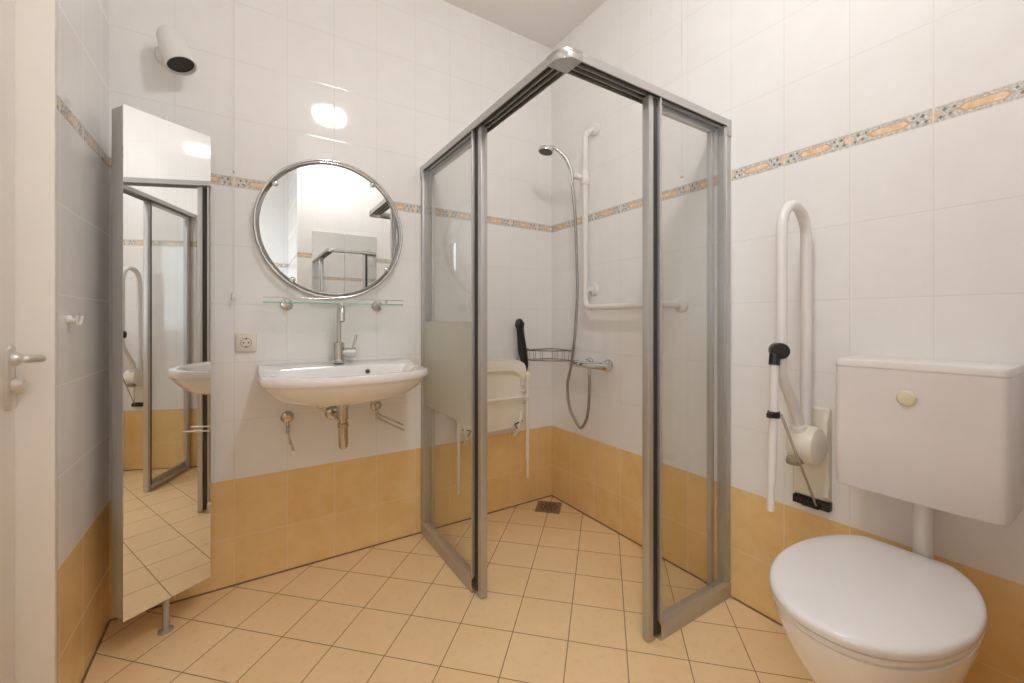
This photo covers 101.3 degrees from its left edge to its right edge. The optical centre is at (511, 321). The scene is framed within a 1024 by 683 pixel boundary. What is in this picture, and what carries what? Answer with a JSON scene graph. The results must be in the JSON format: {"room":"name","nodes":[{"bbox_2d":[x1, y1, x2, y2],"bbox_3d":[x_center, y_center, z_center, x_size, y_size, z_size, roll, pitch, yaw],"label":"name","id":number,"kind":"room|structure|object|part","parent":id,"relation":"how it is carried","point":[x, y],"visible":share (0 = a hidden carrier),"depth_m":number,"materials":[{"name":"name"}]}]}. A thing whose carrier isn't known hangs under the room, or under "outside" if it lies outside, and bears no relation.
{"room":"accessible bathroom","nodes":[
{"label":"accessible bathroom","id":0,"kind":"room"},
{"bbox_2d":[57,0,108,682],"bbox_3d":[-0.795,-0.320,0.261,0.200,2.922,3.050,0,0,-33],"label":"wall","id":1,"kind":"structure","parent":0,"point":[82,25],"depth_m":1.32,"materials":[{"name":"tile"}]},
{"bbox_2d":[0,0,56,682],"bbox_3d":[-1.030,0.051,0.697,0.132,2.180,0.977,0,0,-33],"label":"door","id":2,"kind":"structure","parent":1,"relation":"in","point":[28,28],"depth_m":1.10,"materials":[{"name":"beige paint"}]},
{"bbox_3d":[-1.198,0.096,1.047,0.142,0.034,0.061,0,0,30],"label":"lever","id":3,"kind":"part","parent":2,"relation":"part of","materials":[{"name":"silver metal"}]},
{"bbox_2d":[66,315,83,325],"bbox_3d":[-1.275,-0.002,1.224,0.029,0.032,0.051,0,0,-33],"label":"wall hook","id":4,"kind":"object","parent":1,"relation":"attached to","point":[70,319],"visible":1,"depth_m":1.21,"materials":[{"name":"white plastic"}]},
{"bbox_3d":[-1.282,-0.005,1.220,0.013,0.026,0.026,0,0,-33],"label":"plate","id":5,"kind":"part","parent":4,"relation":"part of","materials":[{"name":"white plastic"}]},
{"bbox_2d":[81,620,110,682],"bbox_3d":[-1.383,1.139,1.369,0.005,0.005,0.540,0,0,-33],"label":"trim","id":6,"kind":"structure","parent":1,"relation":"attached to","point":[108,623],"depth_m":1.44,"materials":[{"name":"brown plastic"}]},
{"bbox_2d":[109,0,551,619],"bbox_3d":[-0.706,-0.320,2.189,2.430,2.922,0.100,0,0,-33],"label":"wall","id":7,"kind":"structure","parent":0,"point":[378,88],"depth_m":2.06,"materials":[{"name":"tile"}]},
{"bbox_2d":[154,25,196,75],"bbox_3d":[-1.324,-1.046,1.639,0.204,0.172,0.106,0,0,26],"label":"wall spotlight","id":8,"kind":"object","parent":7,"relation":"attached to","point":[172,52],"visible":1,"depth_m":1.60,"materials":[{"name":"white metal"}]},
{"bbox_3d":[-1.384,-1.064,1.684,0.080,0.080,0.017,0,0,-33],"label":"wall plate","id":9,"kind":"part","parent":8,"relation":"part of","materials":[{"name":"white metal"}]},
{"bbox_2d":[231,171,234,300],"bbox_3d":[-1.187,-0.933,1.786,0.056,1.694,0.058,0,0,-33],"label":"pull cord","id":10,"kind":"object","parent":7,"relation":"attached to","point":[232,294],"visible":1,"depth_m":1.78,"materials":[{"name":"white plastic"}]},
{"bbox_3d":[-1.186,-0.103,1.786,0.016,0.035,0.016,0,0,-33],"label":"knob","id":11,"kind":"part","parent":10,"relation":"part of","materials":[{"name":"white plastic"}]},
{"bbox_2d":[235,333,256,351],"bbox_3d":[-1.159,0.094,1.831,0.080,0.080,0.012,0,0,-33],"label":"wall socket","id":12,"kind":"object","parent":7,"relation":"attached to","point":[247,342],"visible":1,"depth_m":1.83,"materials":[{"name":"beige plastic"}]},
{"bbox_2d":[280,411,294,452],"bbox_3d":[-0.926,0.458,1.764,0.056,0.096,0.377,0,0,-33],"label":"towel rail","id":13,"kind":"object","parent":7,"relation":"attached to","point":[286,417],"visible":1,"depth_m":1.90,"materials":[{"name":"silver metal"}]},
{"bbox_3d":[-0.936,0.476,1.767,0.018,0.012,0.324,0,0,-30],"label":"arm","id":14,"kind":"part","parent":13,"relation":"part of","materials":[{"name":"silver metal"}]},
{"bbox_3d":[-0.923,0.498,1.755,0.018,0.012,0.358,0,0,-32],"label":"arm","id":15,"kind":"part","parent":13,"relation":"part of","materials":[{"name":"silver metal"}]},
{"bbox_2d":[253,159,402,298],"bbox_3d":[-0.852,-0.434,2.007,0.659,0.659,0.047,0,0,-33],"label":"round mirror","id":16,"kind":"object","parent":7,"relation":"attached to","point":[328,229],"visible":0.98,"depth_m":1.99,"materials":[{"name":"silver metal"}]},
{"bbox_2d":[110,495,551,620],"bbox_3d":[-0.635,1.139,2.171,2.128,0.005,0.005,0,0,-33],"label":"trim","id":17,"kind":"structure","parent":7,"relation":"attached to","point":[549,495],"depth_m":1.98,"materials":[{"name":"brown plastic"}]},
{"bbox_2d":[262,297,402,310],"bbox_3d":[-0.826,-0.076,1.978,0.600,0.056,0.123,0,0,-33],"label":"glass shelf","id":18,"kind":"object","parent":7,"relation":"attached to","point":[285,304],"visible":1,"depth_m":1.92,"materials":[{"name":"clear glass"}]},
{"bbox_3d":[-0.824,-0.080,1.975,0.600,0.005,0.108,0,0,-33],"label":"glass plate","id":19,"kind":"part","parent":18,"relation":"part of","materials":[{"name":"clear glass"}]},
{"bbox_3d":[-0.794,-0.101,1.928,0.600,0.003,0.003,0,0,-33],"label":"guard rail","id":20,"kind":"part","parent":18,"relation":"part of","materials":[{"name":"silver metal"}]},
{"bbox_2d":[257,358,427,406],"bbox_3d":[-0.716,0.271,1.836,0.667,0.156,0.482,0,0,-33],"label":"washbasin","id":21,"kind":"object","parent":7,"relation":"attached to","point":[351,382],"visible":1,"depth_m":1.70,"materials":[{"name":"white ceramic"}]},
{"bbox_2d":[325,405,348,448],"bbox_3d":[-0.794,0.454,1.915,0.068,0.208,0.264,0,0,-33],"label":"trap","id":22,"kind":"object","parent":21,"relation":"attached to","point":[340,414],"visible":0.77,"depth_m":1.82,"materials":[{"name":"silver metal"}]},
{"bbox_2d":[332,303,356,362],"bbox_3d":[-0.777,0.056,1.969,0.111,0.281,0.135,0,0,-33],"label":"tap","id":23,"kind":"object","parent":21,"relation":"on","point":[339,350],"visible":1,"depth_m":1.97,"materials":[{"name":"silver metal"}]},
{"bbox_3d":[-0.796,0.011,1.946,0.029,0.191,0.116,0,0,-33],"label":"spout","id":24,"kind":"part","parent":23,"relation":"part of","materials":[{"name":"silver metal"}]},
{"bbox_3d":[-0.754,0.103,2.014,0.026,0.075,0.013,0,0,-8],"label":"lever","id":25,"kind":"part","parent":23,"relation":"part of","materials":[{"name":"silver metal"}]},
{"bbox_2d":[370,401,403,430],"bbox_3d":[-0.598,0.448,2.001,0.056,0.096,0.334,0,0,-35],"label":"towel rail","id":26,"kind":"object","parent":7,"relation":"attached to","point":[375,406],"visible":0.96,"depth_m":2.10,"materials":[{"name":"silver metal"}]},
{"bbox_3d":[-0.585,0.488,1.998,0.018,0.012,0.315,0,0,-39],"label":"arm","id":27,"kind":"part","parent":26,"relation":"part of","materials":[{"name":"silver metal"}]},
{"bbox_3d":[-0.588,0.466,2.002,0.018,0.012,0.305,0,0,-39],"label":"arm","id":28,"kind":"part","parent":26,"relation":"part of","materials":[{"name":"silver metal"}]},
{"bbox_2d":[436,359,529,494],"bbox_3d":[-0.154,0.584,2.413,0.563,0.716,0.116,0,0,-33],"label":"shower seat","id":29,"kind":"object","parent":7,"relation":"attached to","point":[506,379],"visible":0.61,"depth_m":2.45,"materials":[{"name":"plastic"}]},
{"bbox_3d":[-0.291,0.641,2.278,0.020,0.600,0.021,0,0,-33],"label":"leg","id":30,"kind":"part","parent":29,"relation":"part of","materials":[{"name":"plastic"}]},
{"bbox_3d":[-0.117,0.431,2.428,0.444,0.410,0.028,0,0,-33],"label":"seat","id":31,"kind":"part","parent":29,"relation":"part of","materials":[{"name":"plastic"}]},
{"bbox_3d":[0.092,0.641,2.524,0.020,0.600,0.021,0,0,-33],"label":"leg","id":32,"kind":"part","parent":29,"relation":"part of","materials":[{"name":"plastic"}]},
{"bbox_2d":[527,348,571,361],"bbox_3d":[0.225,0.210,2.589,0.221,0.068,0.221,0,0,-33],"label":"basket","id":33,"kind":"object","parent":7,"relation":"attached to","point":[529,350],"visible":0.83,"depth_m":2.57,"materials":[{"name":"metal"}]},
{"bbox_2d":[515,319,528,370],"bbox_3d":[0.063,0.146,2.550,0.108,0.322,0.041,0,0,-33],"label":"bath brush","id":34,"kind":"object","parent":33,"relation":"hanging from","point":[519,324],"visible":0.83,"depth_m":2.53,"materials":[{"name":"black plastic"}]},
{"bbox_2d":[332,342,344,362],"bbox_3d":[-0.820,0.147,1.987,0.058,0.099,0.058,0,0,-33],"label":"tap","id":35,"kind":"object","parent":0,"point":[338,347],"depth_m":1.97,"materials":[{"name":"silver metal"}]},
{"bbox_2d":[338,427,347,448],"bbox_3d":[-0.736,0.503,1.831,0.045,0.110,0.045,0,0,-33],"label":"pipe","id":36,"kind":"object","parent":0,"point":[342,431],"depth_m":1.81,"materials":[{"name":"metal"}]},
{"bbox_2d":[83,496,812,682],"bbox_3d":[0.144,1.191,0.862,2.430,0.100,3.250,0,0,-33],"label":"floor","id":37,"kind":"structure","parent":0,"point":[563,602],"depth_m":1.57,"materials":[{"name":"tile"}]},
{"bbox_2d":[112,104,210,634],"bbox_3d":[-1.284,0.195,1.552,0.078,1.892,0.277,0,0,24],"label":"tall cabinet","id":38,"kind":"object","parent":37,"relation":"on","point":[161,168],"visible":1,"depth_m":1.51,"materials":[{"name":"silver metal"}]},
{"bbox_2d":[535,501,561,513],"bbox_3d":[0.224,1.139,2.574,0.149,0.004,0.149,0,0,12],"label":"floor drain","id":39,"kind":"object","parent":37,"relation":"on","point":[542,506],"visible":1,"depth_m":2.56,"materials":[{"name":"brown metal"}]},
{"bbox_3d":[0.224,1.140,2.574,0.128,0.003,0.128,0,0,12],"label":"drain plate","id":40,"kind":"part","parent":39,"relation":"part of","materials":[{"name":"brown metal"}]},
{"bbox_2d":[420,47,730,641],"bbox_3d":[0.206,0.155,1.999,0.897,1.971,1.201,0,0,-33],"label":"shower enclosure","id":41,"kind":"object","parent":37,"relation":"on","point":[454,354],"visible":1,"depth_m":1.73,"materials":[{"name":"metal"}]},
{"bbox_3d":[-0.317,1.106,2.022,0.034,0.068,0.598,0,0,-33],"label":"rail","id":42,"kind":"part","parent":41,"relation":"part of","materials":[{"name":"metal"}]},
{"bbox_3d":[-0.265,-0.788,1.996,0.018,0.021,0.563,0,0,-33],"label":"cross rail","id":43,"kind":"part","parent":41,"relation":"part of","materials":[{"name":"metal"}]},
{"bbox_3d":[-0.160,-0.816,1.814,0.074,0.028,1.118,0,0,-33],"label":"rail","id":44,"kind":"part","parent":41,"relation":"part of","materials":[{"name":"metal"}]},
{"bbox_3d":[0.542,-0.816,1.548,0.817,0.028,0.074,0,0,-33],"label":"rail","id":45,"kind":"part","parent":41,"relation":"part of","materials":[{"name":"metal"}]},
{"bbox_3d":[0.649,-0.788,1.629,0.386,0.021,0.018,0,0,-33],"label":"cross rail","id":46,"kind":"part","parent":41,"relation":"part of","materials":[{"name":"metal"}]},
{"bbox_3d":[0.710,1.106,1.632,0.443,0.068,0.034,0,0,-33],"label":"rail","id":47,"kind":"part","parent":41,"relation":"part of","materials":[{"name":"metal"}]},
{"bbox_2d":[769,534,987,682],"bbox_3d":[0.909,0.891,1.061,0.603,0.499,0.383,0,0,-33],"label":"toilet","id":48,"kind":"object","parent":37,"relation":"on","point":[851,608],"visible":1,"depth_m":0.95,"materials":[{"name":"white ceramic"}]},
{"bbox_3d":[0.892,0.686,1.050,0.546,0.016,0.372,0,0,-33],"label":"seat","id":49,"kind":"part","parent":48,"relation":"part of","materials":[{"name":"white plastic"}]},
{"bbox_3d":[0.918,0.918,1.067,0.581,0.444,0.366,0,0,-33],"label":"bowl","id":50,"kind":"part","parent":48,"relation":"part of","materials":[{"name":"white ceramic"}]},
{"bbox_2d":[912,503,933,558],"bbox_3d":[1.165,0.594,1.191,0.052,0.208,0.052,0,0,-33],"label":"pipe","id":51,"kind":"object","parent":48,"relation":"on","point":[922,516],"visible":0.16,"depth_m":1.18,"materials":[{"name":"white plastic"}]},
{"bbox_2d":[442,0,606,48],"bbox_3d":[0.144,-1.831,0.862,2.430,0.100,3.250,0,0,-33],"label":"ceiling","id":52,"kind":"structure","parent":0,"point":[544,22],"depth_m":2.44,"materials":[{"name":"paint"}]},
{"bbox_2d":[680,0,683,177],"bbox_3d":[0.760,-1.211,1.883,0.056,1.138,0.056,0,0,-33],"label":"pull cord","id":53,"kind":"object","parent":52,"relation":"hanging from","point":[681,171],"visible":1,"depth_m":1.88,"materials":[{"name":"white plastic"}]},
{"bbox_3d":[0.760,-1.217,1.883,0.002,1.087,0.002,0,0,35],"label":"cord","id":54,"kind":"part","parent":53,"relation":"part of","materials":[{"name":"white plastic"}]},
{"bbox_2d":[552,0,1023,682],"bbox_3d":[0.904,-0.320,1.836,0.100,2.922,2.230,0,0,-33],"label":"wall","id":55,"kind":"structure","parent":0,"point":[897,126],"depth_m":1.57,"materials":[{"name":"tile"}]},
{"bbox_2d":[573,357,612,375],"bbox_3d":[0.457,0.258,2.360,0.086,0.096,0.292,0,0,-33],"label":"shower mixer","id":56,"kind":"object","parent":55,"relation":"attached to","point":[588,363],"visible":0.98,"depth_m":2.32,"materials":[{"name":"silver metal"}]},
{"bbox_2d":[587,368,590,375],"bbox_3d":[0.433,0.285,2.355,0.024,0.042,0.024,0,0,-33],"label":"outlet","id":57,"kind":"object","parent":56,"relation":"attached to","point":[588,369],"depth_m":2.34,"materials":[{"name":"silver metal"}]},
{"bbox_2d":[573,122,688,311],"bbox_3d":[0.568,-0.586,2.151,0.124,1.093,0.668,0,0,-33],"label":"grab bar","id":58,"kind":"object","parent":55,"relation":"attached to","point":[680,304],"visible":1,"depth_m":2.38,"materials":[{"name":"white plastic"}]},
{"bbox_2d":[538,145,590,428],"bbox_3d":[0.294,-0.191,2.385,0.292,1.607,0.106,0,0,-4],"label":"shower","id":59,"kind":"object","parent":58,"relation":"hanging from","point":[546,150],"visible":1,"depth_m":2.38,"materials":[{"name":"metal"}]},
{"bbox_3d":[0.284,-0.882,2.388,0.145,0.225,0.032,0,0,-13],"label":"handle","id":60,"kind":"part","parent":59,"relation":"part of","materials":[{"name":"silver metal"}]},
{"bbox_2d":[552,495,782,626],"bbox_3d":[0.833,1.139,1.848,0.005,0.005,2.124,0,0,-33],"label":"trim","id":61,"kind":"structure","parent":55,"relation":"attached to","point":[771,619],"depth_m":1.95,"materials":[{"name":"brown plastic"}]},
{"bbox_2d":[766,200,831,512],"bbox_3d":[0.940,0.121,1.407,0.300,1.058,0.117,0,0,-33],"label":"grab rail","id":62,"kind":"object","parent":55,"relation":"attached to","point":[808,443],"visible":1,"depth_m":1.41,"materials":[{"name":"beige plastic"}]},
{"bbox_3d":[0.833,0.362,1.343,0.048,0.482,0.025,0,0,-33],"label":"support leg","id":63,"kind":"part","parent":62,"relation":"part of","materials":[{"name":"white plastic"}]},
{"bbox_3d":[0.955,0.469,1.395,0.217,0.339,0.008,0,0,-28],"label":"guide rod","id":64,"kind":"part","parent":62,"relation":"part of","materials":[{"name":"silver metal"}]},
{"bbox_3d":[1.058,0.460,1.484,0.020,0.322,0.115,0,0,-33],"label":"wall plate","id":65,"kind":"part","parent":62,"relation":"part of","materials":[{"name":"beige plastic"}]},
{"bbox_2d":[835,355,1023,526],"bbox_3d":[1.144,0.300,1.174,0.208,0.378,0.347,0,0,-33],"label":"toilet cistern","id":66,"kind":"object","parent":55,"relation":"attached to","point":[942,435],"visible":1,"depth_m":1.08,"materials":[{"name":"ceramic"}]},
{"bbox_3d":[1.147,0.122,1.176,0.200,0.022,0.347,0,0,-33],"label":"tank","id":67,"kind":"part","parent":66,"relation":"part of","materials":[{"name":"plastic"}]}
]}

